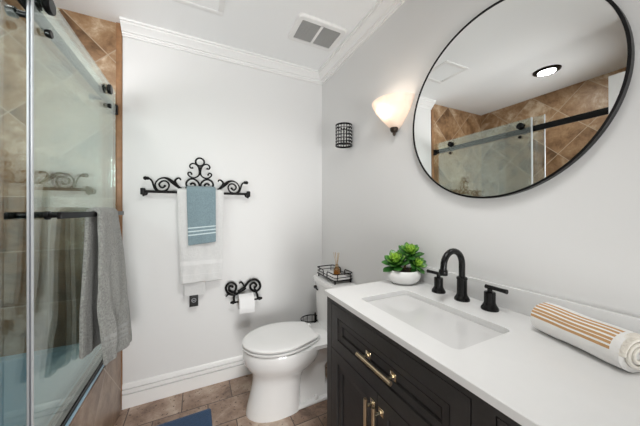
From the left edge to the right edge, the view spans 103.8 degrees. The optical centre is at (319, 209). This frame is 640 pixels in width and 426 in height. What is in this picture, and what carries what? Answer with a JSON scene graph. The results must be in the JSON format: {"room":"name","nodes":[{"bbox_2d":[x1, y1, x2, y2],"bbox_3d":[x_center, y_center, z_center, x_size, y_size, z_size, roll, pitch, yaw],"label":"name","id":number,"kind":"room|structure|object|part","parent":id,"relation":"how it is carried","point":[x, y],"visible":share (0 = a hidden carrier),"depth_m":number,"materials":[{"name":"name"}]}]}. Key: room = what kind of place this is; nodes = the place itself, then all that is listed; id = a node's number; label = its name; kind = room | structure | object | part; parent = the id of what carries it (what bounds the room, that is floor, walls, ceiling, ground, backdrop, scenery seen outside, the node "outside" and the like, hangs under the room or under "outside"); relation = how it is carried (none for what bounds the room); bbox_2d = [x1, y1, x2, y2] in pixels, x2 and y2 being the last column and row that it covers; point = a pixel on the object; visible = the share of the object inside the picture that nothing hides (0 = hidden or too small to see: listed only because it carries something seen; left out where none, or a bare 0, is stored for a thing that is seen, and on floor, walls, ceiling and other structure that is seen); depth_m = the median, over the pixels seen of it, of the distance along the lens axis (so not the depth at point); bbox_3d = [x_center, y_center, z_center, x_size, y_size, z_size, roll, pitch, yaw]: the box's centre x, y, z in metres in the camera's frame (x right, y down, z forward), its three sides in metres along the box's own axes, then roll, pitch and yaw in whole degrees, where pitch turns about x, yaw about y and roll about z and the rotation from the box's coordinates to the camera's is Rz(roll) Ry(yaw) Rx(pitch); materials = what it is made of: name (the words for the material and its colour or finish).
{"room":"bathroom","nodes":[
{"label":"bathroom","id":0,"kind":"room"},
{"bbox_2d":[69,351,120,425],"bbox_3d":[-0.939,1.038,0.890,0.042,0.444,1.523,0,0,-26],"label":"wall","id":1,"kind":"structure","parent":0,"point":[101,406],"depth_m":1.30,"materials":[{"name":"tile"}]},
{"bbox_2d":[0,0,321,383],"bbox_3d":[-1.028,0.040,1.774,2.508,2.440,0.120,0,0,-26],"label":"wall","id":2,"kind":"structure","parent":0,"point":[263,129],"depth_m":1.67,"materials":[{"name":"white paint"}]},
{"bbox_2d":[17,0,117,114],"bbox_3d":[-0.950,-0.625,0.891,0.030,0.060,1.533,0,0,-26],"label":"shower rail","id":3,"kind":"object","parent":2,"relation":"attached to","point":[40,19],"visible":0.97,"depth_m":1.00,"materials":[{"name":"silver metal"}]},
{"bbox_2d":[26,0,123,425],"bbox_3d":[-1.034,0.032,1.135,0.074,1.494,0.854,0,0,-26],"label":"door","id":4,"kind":"structure","parent":3,"relation":"hanging from","point":[48,6],"depth_m":0.74,"materials":[{"name":"clear glass"}]},
{"bbox_3d":[-0.886,-0.575,0.820,0.016,0.026,0.026,0,0,-26],"label":"stop knob","id":5,"kind":"part","parent":4,"relation":"part of","materials":[{"name":"black metal"}]},
{"bbox_3d":[-0.878,0.018,0.829,0.041,0.028,0.028,0,0,-26],"label":"bar post","id":6,"kind":"part","parent":4,"relation":"part of","materials":[{"name":"black metal"}]},
{"bbox_2d":[79,207,131,365],"bbox_3d":[-1.030,0.362,1.241,0.132,0.750,0.406,0,0,-26],"label":"bath towel","id":7,"kind":"object","parent":4,"relation":"hanging from","point":[104,316],"visible":0.99,"depth_m":1.12,"materials":[{"name":"grey fabric"}]},
{"bbox_2d":[116,22,121,408],"bbox_3d":[-1.268,0.040,1.584,0.032,2.440,0.012,0,0,-26],"label":"trim","id":8,"kind":"structure","parent":2,"relation":"attached to","point":[118,26],"depth_m":1.58,"materials":[{"name":"stone"}]},
{"bbox_2d":[122,355,251,409],"bbox_3d":[-0.615,1.183,1.899,1.417,0.153,0.016,0,0,-26],"label":"baseboard","id":9,"kind":"structure","parent":2,"relation":"attached to","point":[135,393],"depth_m":1.73,"materials":[{"name":"white paint"}]},
{"bbox_2d":[140,157,249,197],"bbox_3d":[-0.842,-0.226,1.760,0.696,0.279,0.068,0,0,-26],"label":"towel rack","id":10,"kind":"object","parent":2,"relation":"attached to","point":[143,191],"visible":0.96,"depth_m":1.73,"materials":[{"name":"black metal"}]},
{"bbox_2d":[177,188,223,306],"bbox_3d":[-0.823,0.258,1.741,0.290,0.810,0.074,0,0,-26],"label":"bath towel","id":11,"kind":"object","parent":10,"relation":"hanging from","point":[200,264],"visible":0.78,"depth_m":1.72,"materials":[{"name":"white fabric"}]},
{"bbox_2d":[187,186,215,245],"bbox_3d":[-0.822,0.035,1.739,0.180,0.403,0.110,0,0,-26],"label":"hand towel","id":12,"kind":"object","parent":11,"relation":"hanging from","point":[201,200],"visible":1,"depth_m":1.70,"materials":[{"name":"blue fabric"}]},
{"bbox_2d":[119,16,321,84],"bbox_3d":[-0.603,-1.142,1.873,1.417,0.076,0.074,0,0,-26],"label":"trim","id":13,"kind":"structure","parent":2,"relation":"attached to","point":[132,29],"depth_m":1.79,"materials":[{"name":"white paint"}]},
{"bbox_2d":[225,278,261,303],"bbox_3d":[-0.568,0.604,1.878,0.269,0.159,0.095,0,0,-26],"label":"toilet paper holder","id":14,"kind":"object","parent":2,"relation":"attached to","point":[243,288],"visible":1,"depth_m":1.88,"materials":[{"name":"black metal"}]},
{"bbox_2d":[237,292,254,313],"bbox_3d":[-0.543,0.674,1.839,0.106,0.124,0.114,0,0,-26],"label":"toilet paper roll","id":15,"kind":"object","parent":14,"relation":"hanging from","point":[246,304],"visible":0.98,"depth_m":1.80,"materials":[{"name":"white paper"}]},
{"bbox_2d":[53,0,377,69],"bbox_3d":[-0.062,-1.230,-0.206,2.508,0.100,4.525,0,0,-26],"label":"ceiling","id":16,"kind":"structure","parent":0,"point":[262,27],"depth_m":1.55,"materials":[{"name":"white paint"}]},
{"bbox_2d":[172,0,224,16],"bbox_3d":[-0.649,-1.177,1.341,0.270,0.006,0.280,0,0,-26],"label":"ceiling hatch","id":17,"kind":"object","parent":16,"relation":"attached to","point":[216,7],"visible":1,"depth_m":1.44,"materials":[{"name":"white paint"}]},
{"bbox_3d":[-0.649,-1.179,1.341,0.210,0.003,0.220,0,0,-26],"label":"panel","id":18,"kind":"part","parent":17,"relation":"part of","materials":[{"name":"white paint"}]},
{"bbox_2d":[288,13,345,51],"bbox_3d":[-0.022,-1.172,1.676,0.340,0.016,0.248,0,0,-26],"label":"ceiling vent","id":19,"kind":"object","parent":16,"relation":"in","point":[306,29],"visible":1,"depth_m":1.65,"materials":[{"name":"white paint"}]},
{"bbox_2d":[294,20,320,41],"bbox_3d":[-0.086,-1.172,1.645,0.129,0.010,0.180,0,0,-26],"label":"grille","id":20,"kind":"object","parent":19,"relation":"attached to","point":[305,30],"depth_m":1.64,"materials":[{"name":"grey"}]},
{"bbox_2d":[313,27,340,47],"bbox_3d":[0.042,-1.172,1.707,0.129,0.010,0.180,0,0,-26],"label":"grille","id":21,"kind":"object","parent":19,"relation":"attached to","point":[325,37],"depth_m":1.70,"materials":[{"name":"grey"}]},
{"bbox_2d":[115,362,326,425],"bbox_3d":[-0.062,1.310,-0.206,2.508,0.100,4.525,0,0,-26],"label":"floor","id":22,"kind":"structure","parent":0,"point":[227,400],"depth_m":1.59,"materials":[{"name":"tile"}]},
{"bbox_2d":[0,343,104,425],"bbox_3d":[-1.331,1.019,0.705,0.901,0.442,1.531,0,0,-26],"label":"bathtub","id":23,"kind":"object","parent":22,"relation":"on","point":[57,370],"visible":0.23,"depth_m":1.35,"materials":[{"name":"blue ceramic"}]},
{"bbox_2d":[47,348,102,425],"bbox_3d":[-0.950,0.789,0.885,0.052,0.018,1.523,0,0,-26],"label":"track","id":24,"kind":"object","parent":23,"relation":"on","point":[64,413],"visible":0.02,"depth_m":1.07,"materials":[{"name":"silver metal"}]},
{"bbox_2d":[4,4,101,417],"bbox_3d":[-1.100,0.030,1.111,0.066,1.500,1.003,0,0,-26],"label":"fixed glass panel","id":25,"kind":"object","parent":24,"relation":"on","point":[11,11],"visible":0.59,"depth_m":0.79,"materials":[{"name":"clear glass"}]},
{"bbox_3d":[-0.942,0.018,0.798,0.037,0.028,0.028,0,0,-26],"label":"bar post","id":26,"kind":"part","parent":25,"relation":"part of","materials":[{"name":"black metal"}]},
{"bbox_2d":[157,408,211,425],"bbox_3d":[-0.732,1.252,1.228,0.410,0.014,0.606,0,0,-26],"label":"bath mat","id":27,"kind":"object","parent":22,"relation":"on","point":[204,417],"visible":1,"depth_m":1.49,"materials":[{"name":"blue fabric"}]},
{"bbox_2d":[242,274,355,422],"bbox_3d":[-0.145,0.885,1.696,0.734,0.750,0.444,0,0,-26],"label":"toilet","id":28,"kind":"object","parent":22,"relation":"on","point":[286,361],"visible":0.87,"depth_m":1.55,"materials":[{"name":"white ceramic"}]},
{"bbox_3d":[-0.267,0.820,1.637,0.464,0.020,0.374,0,0,-26],"label":"lid","id":29,"kind":"part","parent":28,"relation":"part of","materials":[{"name":"white plastic"}]},
{"bbox_3d":[-0.265,0.846,1.637,0.465,0.012,0.372,0,0,-26],"label":"seat","id":30,"kind":"part","parent":28,"relation":"part of","materials":[{"name":"white plastic"}]},
{"bbox_2d":[300,314,317,322],"bbox_3d":[-0.079,1.072,2.059,0.169,0.376,0.137,0,0,-26],"label":"wire basket","id":31,"kind":"object","parent":28,"relation":"attached to","point":[316,320],"visible":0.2,"depth_m":2.09,"materials":[{"name":"black metal"}]},
{"bbox_3d":[0.103,0.710,1.817,0.169,0.330,0.424,0,0,-26],"label":"tank","id":32,"kind":"part","parent":28,"relation":"part of","materials":[{"name":"white ceramic"}]},
{"bbox_2d":[317,265,351,284],"bbox_3d":[0.103,0.473,1.856,0.155,0.074,0.293,0,0,-26],"label":"wire tray","id":33,"kind":"object","parent":28,"relation":"on","point":[329,274],"visible":0.94,"depth_m":1.81,"materials":[{"name":"black metal"}]},
{"bbox_2d":[333,252,339,273],"bbox_3d":[0.125,0.397,1.866,0.052,0.166,0.053,0,0,-26],"label":"reed diffuser","id":34,"kind":"object","parent":33,"relation":"on","point":[336,271],"visible":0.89,"depth_m":1.85,"materials":[{"name":"orange glass"}]},
{"bbox_3d":[0.101,0.527,1.816,0.187,0.034,0.444,0,0,-26],"label":"tank lid","id":35,"kind":"part","parent":28,"relation":"part of","materials":[{"name":"white ceramic"}]},
{"bbox_2d":[327,296,520,425],"bbox_3d":[0.466,0.812,0.698,0.520,0.892,1.076,0,0,-26],"label":"vanity cabinet","id":36,"kind":"object","parent":22,"relation":"on","point":[373,380],"visible":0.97,"depth_m":0.75,"materials":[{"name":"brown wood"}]},
{"bbox_3d":[0.123,0.852,0.919,0.022,0.562,0.295,0,0,-26],"label":"door","id":37,"kind":"part","parent":36,"relation":"part of","materials":[{"name":"brown wood"}]},
{"bbox_3d":[0.141,0.675,0.785,0.011,0.170,0.012,0,0,-26],"label":"handle","id":38,"kind":"part","parent":36,"relation":"part of","materials":[{"name":"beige metal"}]},
{"bbox_3d":[0.145,0.473,0.813,0.031,0.023,0.023,0,0,-26],"label":"post","id":39,"kind":"part","parent":36,"relation":"part of","materials":[{"name":"gold metal"}]},
{"bbox_3d":[0.155,0.614,0.792,0.031,0.023,0.023,0,0,-26],"label":"post","id":40,"kind":"part","parent":36,"relation":"part of","materials":[{"name":"gold metal"}]},
{"bbox_3d":[0.159,0.675,0.749,0.011,0.170,0.012,0,0,-26],"label":"handle","id":41,"kind":"part","parent":36,"relation":"part of","materials":[{"name":"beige metal"}]},
{"bbox_3d":[0.156,0.473,0.754,0.012,0.011,0.162,0,0,-26],"label":"handle","id":42,"kind":"part","parent":36,"relation":"part of","materials":[{"name":"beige metal"}]},
{"bbox_3d":[0.173,0.614,0.756,0.031,0.023,0.023,0,0,-26],"label":"post","id":43,"kind":"part","parent":36,"relation":"part of","materials":[{"name":"gold metal"}]},
{"bbox_3d":[0.196,0.473,0.708,0.031,0.023,0.023,0,0,-26],"label":"post","id":44,"kind":"part","parent":36,"relation":"part of","materials":[{"name":"gold metal"}]},
{"bbox_3d":[0.253,0.852,0.652,0.022,0.562,0.294,0,0,-26],"label":"door","id":45,"kind":"part","parent":36,"relation":"part of","materials":[{"name":"brown wood"}]},
{"bbox_3d":[0.188,0.477,0.786,0.022,0.180,0.592,0,0,-26],"label":"drawer","id":46,"kind":"part","parent":36,"relation":"part of","materials":[{"name":"brown wood"}]},
{"bbox_2d":[324,280,639,425],"bbox_3d":[0.480,0.355,0.703,0.496,0.020,1.093,0,0,-26],"label":"countertop","id":47,"kind":"structure","parent":36,"relation":"on","point":[533,377],"depth_m":0.56,"materials":[{"name":"white stone"}]},
{"bbox_2d":[382,242,427,284],"bbox_3d":[0.389,0.250,1.190,0.200,0.189,0.173,0,0,-26],"label":"potted succulent","id":48,"kind":"object","parent":47,"relation":"on","point":[397,272],"visible":1,"depth_m":1.16,"materials":[{"name":"green plant"}]},
{"bbox_2d":[385,266,420,284],"bbox_3d":[0.396,0.312,1.199,0.162,0.064,0.162,0,0,-26],"label":"bowl","id":49,"kind":"object","parent":48,"relation":"attached to","point":[403,275],"depth_m":1.14,"materials":[{"name":"white ceramic"}]},
{"bbox_2d":[368,295,502,348],"bbox_3d":[0.354,0.438,0.852,0.280,0.144,0.451,0,0,-26],"label":"sink","id":50,"kind":"object","parent":47,"relation":"in","point":[455,331],"visible":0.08,"depth_m":0.82,"materials":[{"name":"white ceramic"}]},
{"bbox_2d":[426,269,445,293],"bbox_3d":[0.493,0.303,1.069,0.055,0.084,0.082,0,0,-26],"label":"tap","id":51,"kind":"object","parent":47,"relation":"on","point":[438,288],"visible":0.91,"depth_m":1.04,"materials":[{"name":"black metal"}]},
{"bbox_3d":[0.489,0.269,1.075,0.016,0.015,0.069,0,0,-26],"label":"lever","id":52,"kind":"part","parent":51,"relation":"part of","materials":[{"name":"black metal"}]},
{"bbox_2d":[439,248,469,301],"bbox_3d":[0.503,0.244,0.943,0.148,0.202,0.055,0,0,-26],"label":"faucet spout","id":53,"kind":"object","parent":47,"relation":"on","point":[461,295],"visible":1,"depth_m":0.95,"materials":[{"name":"black metal"}]},
{"bbox_2d":[480,284,507,312],"bbox_3d":[0.596,0.303,0.859,0.055,0.084,0.082,0,0,-26],"label":"tap","id":54,"kind":"object","parent":47,"relation":"on","point":[489,304],"visible":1,"depth_m":0.86,"materials":[{"name":"black metal"}]},
{"bbox_3d":[0.598,0.269,0.853,0.016,0.015,0.069,0,0,-26],"label":"lever","id":55,"kind":"part","parent":54,"relation":"part of","materials":[{"name":"black metal"}]},
{"bbox_2d":[531,302,639,372],"bbox_3d":[0.660,0.304,0.626,0.096,0.080,0.209,0,0,-8],"label":"rolled towel","id":56,"kind":"object","parent":47,"relation":"on","point":[617,346],"visible":1,"depth_m":0.58,"materials":[{"name":"white fabric"}]},
{"bbox_3d":[0.417,0.477,0.317,0.022,0.180,0.348,0,0,-26],"label":"drawer","id":57,"kind":"part","parent":36,"relation":"part of","materials":[{"name":"brown wood"}]},
{"bbox_2d":[322,0,639,317],"bbox_3d":[1.037,0.040,0.264,0.120,2.440,4.405,0,0,-26],"label":"wall","id":58,"kind":"structure","parent":0,"point":[574,235],"depth_m":1.07,"materials":[{"name":"white paint"}]},
{"bbox_2d":[335,122,351,147],"bbox_3d":[0.169,-0.523,1.769,0.121,0.149,0.120,0,0,-26],"label":"sconce","id":59,"kind":"object","parent":58,"relation":"attached to","point":[348,134],"visible":1,"depth_m":1.73,"materials":[{"name":"black metal"}]},
{"bbox_2d":[318,0,405,84],"bbox_3d":[0.924,-1.142,0.275,0.074,0.076,4.285,0,0,-26],"label":"trim","id":60,"kind":"structure","parent":58,"relation":"attached to","point":[382,10],"depth_m":1.63,"materials":[{"name":"white paint"}]},
{"bbox_2d":[372,92,414,135],"bbox_3d":[0.361,-0.497,1.350,0.142,0.184,0.256,0,0,-26],"label":"wall sconce","id":61,"kind":"object","parent":58,"relation":"attached to","point":[392,109],"visible":1,"depth_m":1.30,"materials":[{"name":"white glass"}]},
{"bbox_2d":[407,264,639,333],"bbox_3d":[0.694,0.306,0.807,0.020,0.078,1.093,0,0,-26],"label":"backsplash","id":62,"kind":"structure","parent":58,"relation":"attached to","point":[522,301],"depth_m":0.83,"materials":[{"name":"white stone"}]},
{"bbox_2d":[413,0,634,198],"bbox_3d":[0.625,-0.395,0.940,0.022,0.703,0.703,0,0,-26],"label":"round mirror","id":63,"kind":"object","parent":58,"relation":"attached to","point":[524,89],"visible":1,"depth_m":0.83,"materials":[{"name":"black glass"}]}
]}

